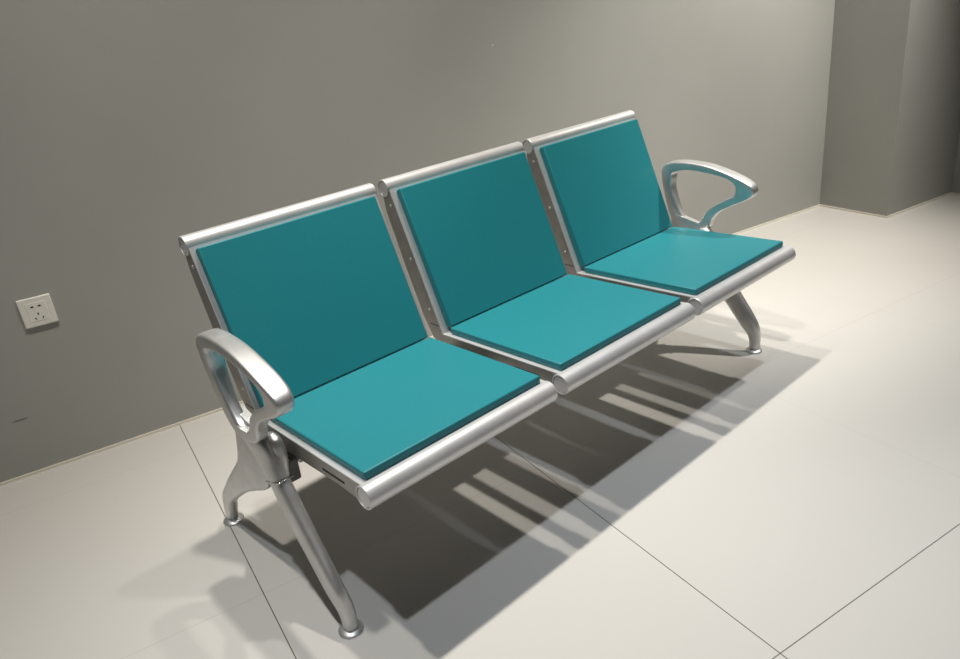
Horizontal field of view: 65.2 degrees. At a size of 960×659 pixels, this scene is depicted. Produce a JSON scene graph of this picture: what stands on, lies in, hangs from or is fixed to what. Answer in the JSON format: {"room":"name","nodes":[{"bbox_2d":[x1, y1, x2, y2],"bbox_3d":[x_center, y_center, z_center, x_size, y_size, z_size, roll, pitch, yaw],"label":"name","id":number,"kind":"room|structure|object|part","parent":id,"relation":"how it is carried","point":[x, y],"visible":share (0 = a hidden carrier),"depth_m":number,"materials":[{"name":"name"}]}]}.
{"room":"hospital interior","nodes":[
{"label":"hospital interior","id":0,"kind":"room"},
{"bbox_2d":[0,0,834,482],"bbox_3d":[-1.115,-1.111,2.000,6.296,3.000,0.200,-19,27,-26],"label":"wall","id":1,"kind":"structure","parent":0,"point":[129,128],"depth_m":2.36,"materials":[{"name":"grey paint"}]},
{"bbox_2d":[16,293,58,328],"bbox_3d":[-1.271,-0.052,2.155,0.086,0.086,0.009,-19,27,-26],"label":"wall outlet","id":2,"kind":"object","parent":1,"relation":"attached to","point":[39,310],"visible":1,"depth_m":2.15,"materials":[{"name":"white plastic"}]},
{"bbox_2d":[24,300,50,322],"bbox_3d":[-1.269,-0.051,2.152,0.052,0.056,0.001,-19,27,-26],"label":"socket","id":3,"kind":"object","parent":2,"relation":"attached to","point":[35,311],"depth_m":2.15,"materials":[{"name":"white plastic"}]},
{"bbox_2d":[0,204,819,485],"bbox_3d":[-0.819,0.250,2.561,6.092,0.009,0.004,-19,27,-26],"label":"trim","id":4,"kind":"structure","parent":1,"relation":"attached to","point":[792,214],"depth_m":2.41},
{"bbox_2d":[0,194,959,658],"bbox_3d":[0.892,0.982,0.602,7.238,0.120,5.753,-19,27,-26],"label":"floor","id":5,"kind":"structure","parent":0,"point":[700,495],"depth_m":1.85,"materials":[{"name":"white tile"}]},
{"bbox_2d":[178,110,795,638],"bbox_3d":[0.129,-0.055,2.040,1.680,0.778,0.722,-25,30,-36],"label":"bench","id":6,"kind":"object","parent":5,"relation":"on","point":[534,276],"visible":1,"depth_m":1.82,"materials":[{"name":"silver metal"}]},
{"bbox_3d":[-0.450,0.171,1.509,0.051,0.317,0.336,-25,30,-36],"label":"armrest","id":7,"kind":"part","parent":6,"relation":"part of","materials":[{"name":"metal"}]},
{"bbox_3d":[-0.556,0.332,1.753,0.032,0.428,0.378,-25,30,-36],"label":"leg","id":8,"kind":"part","parent":6,"relation":"part of","materials":[{"name":"metal"}]},
{"bbox_3d":[-0.428,0.072,1.505,0.006,0.408,0.566,-25,30,-36],"label":"rail","id":9,"kind":"part","parent":6,"relation":"part of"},
{"bbox_3d":[-0.420,0.263,1.550,0.042,0.107,0.066,-25,30,-36],"label":"leg","id":10,"kind":"part","parent":6,"relation":"part of","materials":[{"name":"metal"}]},
{"bbox_3d":[-0.242,-0.020,1.628,0.496,0.432,0.621,-25,30,-36],"label":"seat","id":11,"kind":"part","parent":6,"relation":"part of","materials":[{"name":"teal leather"}]},
{"bbox_3d":[-0.039,-0.110,1.815,0.006,0.408,0.566,-25,30,-36],"label":"rail","id":12,"kind":"part","parent":6,"relation":"part of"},
{"bbox_3d":[0.148,-0.203,1.938,0.496,0.432,0.621,-25,30,-36],"label":"seat","id":13,"kind":"part","parent":6,"relation":"part of","materials":[{"name":"teal leather"}]},
{"bbox_3d":[0.350,-0.293,2.125,0.006,0.408,0.566,-25,30,-36],"label":"rail","id":14,"kind":"part","parent":6,"relation":"part of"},
{"bbox_3d":[0.537,-0.385,2.248,0.496,0.432,0.621,-25,30,-36],"label":"seat","id":15,"kind":"part","parent":6,"relation":"part of","materials":[{"name":"teal leather"}]},
{"bbox_3d":[0.631,-0.225,2.699,0.031,0.428,0.378,-25,30,-36],"label":"leg","id":16,"kind":"part","parent":6,"relation":"part of","materials":[{"name":"metal"}]},
{"bbox_3d":[0.754,-0.288,2.485,0.042,0.107,0.066,-25,30,-36],"label":"leg","id":17,"kind":"part","parent":6,"relation":"part of","materials":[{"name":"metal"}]},
{"bbox_3d":[0.745,-0.389,2.461,0.050,0.317,0.336,-25,30,-36],"label":"armrest","id":18,"kind":"part","parent":6,"relation":"part of","materials":[{"name":"metal"}]},
{"bbox_2d":[820,0,959,215],"bbox_3d":[1.879,-2.064,3.359,0.542,3.000,0.565,-19,27,-26],"label":"wall column","id":19,"kind":"structure","parent":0,"point":[892,129],"depth_m":3.54,"materials":[{"name":"grey paint"}]},
{"bbox_2d":[820,204,886,217],"bbox_3d":[1.861,-0.593,3.757,0.004,0.009,0.369,-19,27,-26],"label":"trim","id":20,"kind":"structure","parent":19,"relation":"attached to","point":[865,213],"depth_m":3.75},
{"bbox_2d":[887,192,950,217],"bbox_3d":[2.186,-0.619,3.729,0.538,0.009,0.004,-19,27,-26],"label":"trim","id":21,"kind":"structure","parent":19,"relation":"attached to","point":[931,200],"depth_m":3.72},
{"bbox_2d":[951,134,959,192],"bbox_3d":[3.540,-1.413,1.439,0.201,3.000,5.753,-19,27,-26],"label":"wall","id":22,"kind":"structure","parent":0,"point":[956,177],"depth_m":3.80,"materials":[{"name":"grey paint"}]}
]}

